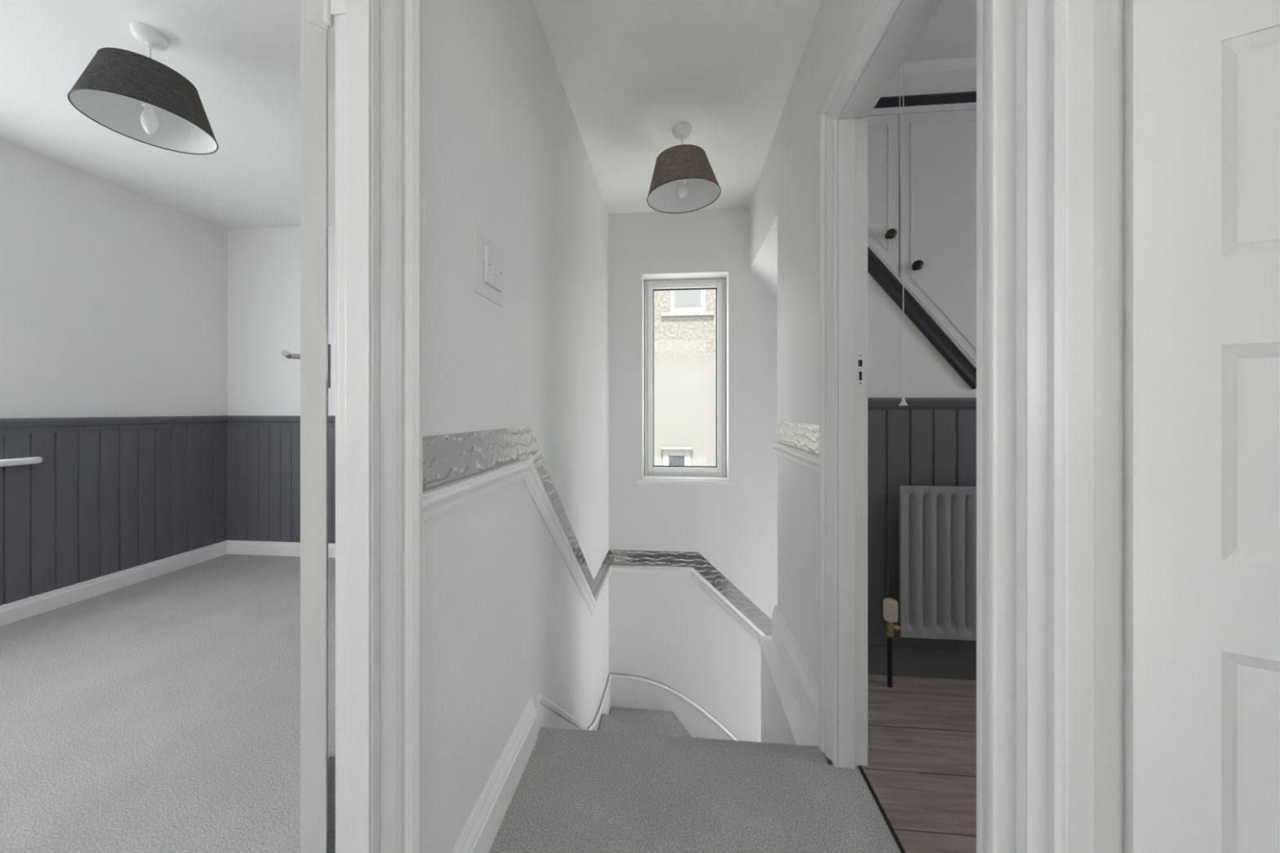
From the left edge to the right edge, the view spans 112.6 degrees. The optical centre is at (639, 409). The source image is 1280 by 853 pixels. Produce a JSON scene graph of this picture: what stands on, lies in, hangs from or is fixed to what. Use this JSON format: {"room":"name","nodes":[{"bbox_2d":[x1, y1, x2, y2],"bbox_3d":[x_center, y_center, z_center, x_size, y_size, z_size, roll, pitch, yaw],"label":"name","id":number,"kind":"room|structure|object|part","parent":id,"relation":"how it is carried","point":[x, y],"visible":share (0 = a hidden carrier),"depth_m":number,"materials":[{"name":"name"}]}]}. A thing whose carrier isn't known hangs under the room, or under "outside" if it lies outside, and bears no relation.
{"room":"stair landing","nodes":[
{"label":"stair landing","id":0,"kind":"room"},
{"bbox_2d":[0,415,226,466],"bbox_3d":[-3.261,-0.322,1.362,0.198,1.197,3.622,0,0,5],"label":"chair rail","id":1,"kind":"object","parent":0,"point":[28,460],"depth_m":2.41,"materials":[{"name":"grey wood"}]},
{"bbox_2d":[0,137,227,418],"bbox_3d":[-3.340,-0.040,1.143,0.200,2.600,4.072,0,0,5],"label":"wall","id":2,"kind":"structure","parent":0,"point":[113,298],"depth_m":2.48,"materials":[{"name":"white paint"}]},
{"bbox_2d":[0,426,226,605],"bbox_3d":[-3.235,0.535,1.133,0.012,0.870,4.072,0,0,5],"label":"panelling","id":3,"kind":"object","parent":2,"relation":"attached to","point":[97,504],"visible":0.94,"depth_m":2.46,"materials":[{"name":"grey wood"}]},
{"bbox_2d":[0,540,226,626],"bbox_3d":[-3.229,1.010,1.133,0.024,0.100,4.072,0,0,5],"label":"baseboard","id":4,"kind":"structure","parent":2,"relation":"attached to","point":[20,610],"depth_m":2.46,"materials":[{"name":"white paint"}]},
{"bbox_2d":[0,0,821,229],"bbox_3d":[-1.419,-1.380,1.043,4.044,0.080,4.420,0,0,5],"label":"ceiling","id":5,"kind":"structure","parent":0,"point":[242,58],"depth_m":1.77,"materials":[{"name":"white paint"}]},
{"bbox_2d":[66,22,218,155],"bbox_3d":[-1.748,-1.160,1.520,0.350,0.358,0.350,0,0,5],"label":"pendant lamp","id":6,"kind":"object","parent":5,"relation":"hanging from","point":[136,96],"visible":1,"depth_m":1.50,"materials":[{"name":"grey fabric"}]},
{"bbox_3d":[-1.748,-1.102,1.520,0.348,0.181,0.348,0,0,5],"label":"lamp shade","id":7,"kind":"part","parent":6,"relation":"part of","materials":[{"name":"grey fabric"}]},
{"bbox_3d":[-1.746,-1.030,1.520,0.045,0.097,0.045,0,0,5],"label":"light bulb","id":8,"kind":"part","parent":6,"relation":"part of","materials":[{"name":"white glass"}]},
{"bbox_2d":[646,121,720,213],"bbox_3d":[0.208,-1.169,2.033,0.349,0.340,0.350,0,0,5],"label":"pendant lamp","id":9,"kind":"object","parent":5,"relation":"hanging from","point":[683,180],"visible":1,"depth_m":2.00,"materials":[{"name":"grey fabric"}]},
{"bbox_3d":[0.199,-1.045,2.030,0.057,0.066,0.057,0,0,5],"label":"light bulb","id":10,"kind":"part","parent":9,"relation":"part of","materials":[{"name":"white glass"}]},
{"bbox_3d":[0.208,-1.100,2.033,0.347,0.198,0.348,0,0,5],"label":"lamp shade","id":11,"kind":"part","parent":9,"relation":"part of","materials":[{"name":"brown fabric"}]},
{"bbox_2d":[0,554,976,852],"bbox_3d":[-0.089,1.160,0.848,6.330,0.200,4.072,0,0,5],"label":"floor","id":12,"kind":"structure","parent":0,"point":[161,713],"depth_m":1.29,"materials":[{"name":"grey carpet"}]},
{"bbox_2d":[538,635,814,746],"bbox_3d":[0.727,2.228,2.068,2.020,2.565,1.511,0,0,5],"label":"staircase","id":13,"kind":"structure","parent":12,"relation":"attached to","point":[629,704],"depth_m":2.66,"materials":[{"name":"white wood"}]},
{"bbox_3d":[0.587,1.841,1.713,0.065,1.438,0.712,0,0,5],"label":"panel","id":14,"kind":"part","parent":13,"relation":"part of","materials":[{"name":"white paint"}]},
{"bbox_2d":[857,765,905,852],"bbox_3d":[0.625,1.059,0.961,0.011,0.006,0.613,0,0,5],"label":"threshold strip","id":15,"kind":"object","parent":12,"relation":"on","point":[891,828],"visible":1,"depth_m":1.12,"materials":[{"name":"black paint"}]},
{"bbox_2d":[227,208,777,742],"bbox_3d":[-0.192,1.160,3.026,6.130,5.000,0.248,0,0,5],"label":"wall","id":16,"kind":"structure","parent":0,"point":[668,630],"depth_m":2.88,"materials":[{"name":"white paint"}]},
{"bbox_2d":[226,426,335,543],"bbox_3d":[-1.668,0.535,3.029,2.789,0.870,0.012,0,0,5],"label":"panelling","id":17,"kind":"object","parent":16,"relation":"attached to","point":[264,463],"visible":0.13,"depth_m":3.12,"materials":[{"name":"grey wood"}]},
{"bbox_2d":[226,540,335,557],"bbox_3d":[-1.669,1.010,3.023,2.789,0.100,0.024,0,0,5],"label":"baseboard","id":18,"kind":"structure","parent":16,"relation":"attached to","point":[233,547],"depth_m":3.11,"materials":[{"name":"white paint"}]},
{"bbox_2d":[226,415,335,426],"bbox_3d":[-1.669,0.082,3.018,2.789,0.080,0.034,0,0,5],"label":"chair rail","id":19,"kind":"object","parent":16,"relation":"attached to","point":[232,420],"visible":0.31,"depth_m":3.10,"materials":[{"name":"grey wood"}]},
{"bbox_2d":[636,278,734,485],"bbox_3d":[0.311,-0.210,2.958,0.646,1.418,0.242,0,0,5],"label":"window","id":20,"kind":"structure","parent":16,"relation":"in","point":[653,474],"depth_m":2.99,"materials":[{"name":"white plastic"}]},
{"bbox_3d":[0.309,0.482,2.936,0.646,0.034,0.197,0,0,5],"label":"sill","id":21,"kind":"part","parent":20,"relation":"part of","materials":[{"name":"white paint"}]},
{"bbox_2d":[608,564,765,639],"bbox_3d":[0.332,1.316,2.851,1.095,0.517,0.027,0,0,5],"label":"rail","id":22,"kind":"object","parent":16,"relation":"attached to","point":[691,572],"visible":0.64,"depth_m":2.84,"materials":[{"name":"white paint"}]},
{"bbox_2d":[608,549,771,635],"bbox_3d":[0.367,1.243,2.861,1.163,0.576,0.002,0,0,5],"label":"wallpaper border","id":23,"kind":"object","parent":16,"relation":"attached to","point":[717,580],"visible":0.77,"depth_m":2.86,"materials":[{"name":"silver metal"}]},
{"bbox_2d":[422,0,608,852],"bbox_3d":[-0.430,1.160,0.884,0.066,5.000,4.083,0,0,5],"label":"wall","id":24,"kind":"structure","parent":0,"point":[506,620],"depth_m":1.16,"materials":[{"name":"white paint"}]},
{"bbox_2d":[281,0,333,852],"bbox_3d":[-0.760,0.104,0.963,0.108,1.899,0.780,0,0,-36],"label":"door","id":25,"kind":"structure","parent":24,"relation":"in","point":[316,18],"depth_m":0.68,"materials":[{"name":"white paint"}]},
{"bbox_3d":[-0.947,-0.151,1.180,0.060,0.017,0.102,0,0,-36],"label":"lever handle","id":26,"kind":"part","parent":25,"relation":"part of","materials":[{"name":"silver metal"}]},
{"bbox_3d":[-0.915,-0.129,1.257,0.006,0.127,0.040,0,0,-36],"label":"handle plate","id":27,"kind":"part","parent":25,"relation":"part of","materials":[{"name":"grey metal"}]},
{"bbox_2d":[330,0,422,852],"bbox_3d":[-0.483,0.053,0.274,0.132,2.014,0.968,0,0,5],"label":"door frame","id":28,"kind":"structure","parent":24,"relation":"attached to","point":[379,43],"depth_m":0.67,"materials":[{"name":"white paint"}]},
{"bbox_3d":[-0.439,0.053,0.267,0.041,2.014,0.961,0,0,5],"label":"architrave","id":29,"kind":"part","parent":28,"relation":"part of","materials":[{"name":"white paint"}]},
{"bbox_2d":[474,226,503,306],"bbox_3d":[-0.371,-0.352,1.073,0.016,0.150,0.156,0,0,5],"label":"light switch","id":30,"kind":"object","parent":24,"relation":"attached to","point":[488,257],"visible":1,"depth_m":1.05,"materials":[{"name":"white plastic"}]},
{"bbox_2d":[484,244,502,291],"bbox_3d":[-0.370,-0.356,1.079,0.009,0.090,0.090,0,0,5],"label":"switch plate","id":31,"kind":"object","parent":30,"relation":"attached to","point":[492,257],"depth_m":1.07,"materials":[{"name":"white plastic"}]},
{"bbox_2d":[451,692,540,852],"bbox_3d":[-0.368,1.019,1.075,0.022,0.182,0.695,0,0,5],"label":"baseboard","id":32,"kind":"structure","parent":24,"relation":"attached to","point":[478,834],"depth_m":1.11,"materials":[{"name":"white paint"}]},
{"bbox_2d":[422,425,608,597],"bbox_3d":[-0.310,0.553,1.827,0.002,1.007,2.183,0,0,5],"label":"wallpaper border","id":33,"kind":"object","parent":24,"relation":"attached to","point":[447,459],"visible":0.73,"depth_m":1.08,"materials":[{"name":"silver metal"}]},
{"bbox_2d":[422,458,612,613],"bbox_3d":[-0.298,0.633,1.826,0.027,0.963,2.183,0,0,5],"label":"rail","id":34,"kind":"object","parent":24,"relation":"attached to","point":[438,501],"visible":0.91,"depth_m":1.20,"materials":[{"name":"white paint"}]},
{"bbox_2d":[749,128,777,297],"bbox_3d":[1.451,-0.342,2.352,1.536,1.997,0.819,0,0,5],"label":"wall","id":35,"kind":"structure","parent":0,"point":[763,205],"depth_m":2.41,"materials":[{"name":"white paint"}]},
{"bbox_2d":[777,0,1026,852],"bbox_3d":[0.547,1.160,0.384,0.093,5.000,3.264,0,0,5],"label":"wall","id":36,"kind":"structure","parent":0,"point":[836,24],"depth_m":1.51,"materials":[{"name":"white paint"}]},
{"bbox_2d":[770,441,819,473],"bbox_3d":[0.606,0.181,1.686,0.027,0.058,0.708,0,0,5],"label":"rail","id":37,"kind":"object","parent":36,"relation":"attached to","point":[811,461],"visible":0.93,"depth_m":1.61,"materials":[{"name":"white paint"}]},
{"bbox_2d":[777,420,818,455],"bbox_3d":[0.617,0.101,1.673,0.002,0.102,0.684,0,0,5],"label":"wallpaper border","id":38,"kind":"object","parent":36,"relation":"attached to","point":[801,436],"visible":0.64,"depth_m":1.64,"materials":[{"name":"silver metal"}]},
{"bbox_2d":[771,604,827,763],"bbox_3d":[0.608,1.024,1.685,0.022,0.192,0.703,0,0,5],"label":"baseboard","id":39,"kind":"structure","parent":36,"relation":"attached to","point":[805,690],"depth_m":1.61,"materials":[{"name":"white paint"}]},
{"bbox_2d":[818,0,1016,852],"bbox_3d":[0.592,0.061,0.962,0.129,1.998,0.756,0,0,5],"label":"door frame","id":40,"kind":"structure","parent":36,"relation":"attached to","point":[888,31],"depth_m":1.00,"materials":[{"name":"white paint"}]},
{"bbox_3d":[0.665,-0.121,1.268,0.039,0.102,0.002,0,0,5],"label":"strike plate","id":41,"kind":"part","parent":40,"relation":"part of","materials":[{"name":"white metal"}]},
{"bbox_2d":[1026,0,1124,852],"bbox_3d":[0.516,0.075,0.128,0.110,1.970,0.848,0,0,5],"label":"door frame","id":42,"kind":"structure","parent":36,"relation":"attached to","point":[1075,48],"depth_m":0.51,"materials":[{"name":"white paint"}]},
{"bbox_3d":[0.469,0.075,0.132,0.017,1.970,0.848,0,0,5],"label":"architrave","id":43,"kind":"part","parent":42,"relation":"part of","materials":[{"name":"white paint"}]},
{"bbox_2d":[1124,0,1279,852],"bbox_3d":[0.881,0.104,0.334,0.700,1.899,0.036,0,0,29],"label":"door","id":44,"kind":"structure","parent":36,"relation":"in","point":[1202,77],"depth_m":0.47,"materials":[{"name":"white paint"}]},
{"bbox_3d":[0.745,-0.281,0.411,0.256,0.233,0.032,0,0,29],"label":"panel","id":45,"kind":"part","parent":44,"relation":"part of","materials":[{"name":"white paint"}]},
{"bbox_3d":[0.745,0.046,0.411,0.256,0.233,0.032,0,0,29],"label":"panel","id":46,"kind":"part","parent":44,"relation":"part of","materials":[{"name":"white paint"}]},
{"bbox_3d":[0.745,0.377,0.411,0.256,0.235,0.032,0,0,29],"label":"panel","id":47,"kind":"part","parent":44,"relation":"part of","materials":[{"name":"white paint"}]},
{"bbox_2d":[867,70,976,397],"bbox_3d":[1.946,1.140,1.768,2.443,5.040,0.254,0,0,5],"label":"wall","id":48,"kind":"structure","parent":0,"point":[927,373],"depth_m":1.72,"materials":[{"name":"white paint"}]},
{"bbox_2d":[866,102,976,389],"bbox_3d":[1.146,-0.580,1.687,0.862,1.263,0.052,0,0,5],"label":"upper cabinet","id":49,"kind":"object","parent":48,"relation":"attached to","point":[940,140],"visible":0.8,"depth_m":1.69,"materials":[{"name":"grey paint"}]},
{"bbox_3d":[0.907,-0.891,1.715,0.186,0.514,0.003,0,0,5],"label":"panel moulding","id":50,"kind":"part","parent":49,"relation":"part of","materials":[{"name":"white paint"}]},
{"bbox_3d":[0.908,-0.857,1.725,0.256,0.652,0.016,0,0,5],"label":"door","id":51,"kind":"part","parent":49,"relation":"part of","materials":[{"name":"white paint"}]},
{"bbox_3d":[0.995,-0.697,1.692,0.040,0.040,0.034,0,0,5],"label":"knob","id":52,"kind":"part","parent":49,"relation":"part of","materials":[{"name":"brown metal"}]},
{"bbox_3d":[1.095,-0.570,1.683,0.040,0.040,0.034,0,0,5],"label":"knob","id":53,"kind":"part","parent":49,"relation":"part of","materials":[{"name":"brown metal"}]},
{"bbox_3d":[1.040,-0.464,1.711,0.647,0.764,0.024,0,0,5],"label":"sloping rail","id":54,"kind":"part","parent":49,"relation":"part of","materials":[{"name":"grey paint"}]},
{"bbox_3d":[1.280,-0.566,1.691,0.478,1.234,0.016,0,0,5],"label":"door","id":55,"kind":"part","parent":49,"relation":"part of","materials":[{"name":"white paint"}]},
{"bbox_3d":[1.279,-0.599,1.682,0.406,1.096,0.003,0,0,5],"label":"panel moulding","id":56,"kind":"part","parent":49,"relation":"part of","materials":[{"name":"white paint"}]},
{"bbox_2d":[867,409,976,634],"bbox_3d":[1.934,0.472,1.636,2.443,0.975,0.012,0,0,5],"label":"panelling","id":57,"kind":"object","parent":48,"relation":"attached to","point":[906,447],"visible":0.13,"depth_m":1.71,"materials":[{"name":"grey wood"}]},
{"bbox_2d":[867,632,976,680],"bbox_3d":[1.934,0.980,1.629,2.443,0.160,0.026,0,0,5],"label":"baseboard","id":58,"kind":"structure","parent":48,"relation":"attached to","point":[931,658],"depth_m":1.69,"materials":[{"name":"grey wood"}]},
{"bbox_2d":[867,397,976,409],"bbox_3d":[1.934,-0.025,1.627,2.443,0.046,0.030,0,0,5],"label":"chair rail","id":59,"kind":"object","parent":48,"relation":"attached to","point":[873,403],"depth_m":1.69,"materials":[{"name":"grey wood"}]},
{"bbox_2d":[873,91,976,108],"bbox_3d":[1.934,-1.232,1.629,2.443,0.040,0.026,0,0,5],"label":"rail","id":60,"kind":"object","parent":48,"relation":"attached to","point":[966,96],"depth_m":1.69,"materials":[{"name":"black paint"}]},
{"bbox_2d":[883,484,976,688],"bbox_3d":[1.414,0.674,1.622,0.960,0.773,0.113,0,0,5],"label":"radiator","id":61,"kind":"object","parent":48,"relation":"attached to","point":[937,525],"visible":0.44,"depth_m":1.62,"materials":[{"name":"white metal"}]},
{"bbox_3d":[1.443,0.577,1.604,0.892,0.569,0.010,0,0,5],"label":"panel","id":62,"kind":"part","parent":61,"relation":"part of","materials":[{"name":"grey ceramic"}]},
{"bbox_3d":[1.442,0.577,1.592,0.900,0.577,0.018,0,0,5],"label":"panel","id":63,"kind":"part","parent":61,"relation":"part of","materials":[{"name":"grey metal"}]},
{"bbox_2d":[894,57,976,75],"bbox_3d":[1.934,-1.365,1.627,2.443,0.030,0.030,0,0,5],"label":"coving","id":64,"kind":"structure","parent":48,"relation":"attached to","point":[969,64],"depth_m":1.69,"materials":[{"name":"white paint"}]},
{"bbox_2d":[903,0,976,62],"bbox_3d":[1.903,-1.420,1.139,2.616,0.080,1.514,0,0,5],"label":"ceiling","id":65,"kind":"structure","parent":0,"point":[950,33],"depth_m":1.57,"materials":[{"name":"white paint"}]},
{"bbox_2d":[898,62,907,405],"bbox_3d":[0.912,-0.698,1.478,0.080,1.365,0.080,0,0,5],"label":"pull cord","id":66,"kind":"object","parent":65,"relation":"hanging from","point":[903,402],"visible":0.57,"depth_m":1.48,"materials":[{"name":"white fabric"}]},
{"bbox_3d":[0.906,-0.698,1.479,0.015,1.325,0.003,0,0,5],"label":"cord","id":67,"kind":"part","parent":66,"relation":"part of","materials":[{"name":"white fabric"}]},
{"bbox_3d":[0.912,-0.030,1.478,0.027,0.031,0.027,0,0,5],"label":"bell pull","id":68,"kind":"part","parent":66,"relation":"part of","materials":[{"name":"white plastic"}]},
{"label":"outside","id":69,"kind":"structure","parent":0,"visible":0},
{"bbox_3d":[1.182,3.710,7.484,13.000,0.100,8.880,0,0,5],"label":"ground","id":70,"kind":"structure","parent":69,"visible":0},
{"bbox_2d":[653,288,715,466],"bbox_3d":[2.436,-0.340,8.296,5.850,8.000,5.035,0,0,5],"label":"window pane","id":71,"kind":"structure","parent":70,"relation":"on","point":[685,320],"depth_m":5.97,"materials":[{"name":"grey"}]},
{"bbox_3d":[0.514,0.985,5.974,0.301,0.765,0.003,0,0,5],"label":"pane","id":72,"kind":"part","parent":71,"relation":"part of","materials":[{"name":"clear glass"}]},
{"bbox_2d":[660,447,693,450],"bbox_3d":[0.512,0.542,5.961,0.446,0.035,0.035,0,0,5],"label":"hood","id":73,"kind":"object","parent":71,"relation":"attached to","point":[661,448],"depth_m":5.95,"materials":[{"name":"grey"}]},
{"bbox_3d":[0.667,-1.335,5.953,0.732,0.050,0.022,0,0,5],"label":"sill","id":74,"kind":"part","parent":71,"relation":"part of","materials":[{"name":"grey"}]},
{"bbox_3d":[0.668,-1.900,5.960,0.427,1.015,0.003,0,0,5],"label":"pane","id":75,"kind":"part","parent":71,"relation":"part of","materials":[{"name":"grey glass"}]}
]}

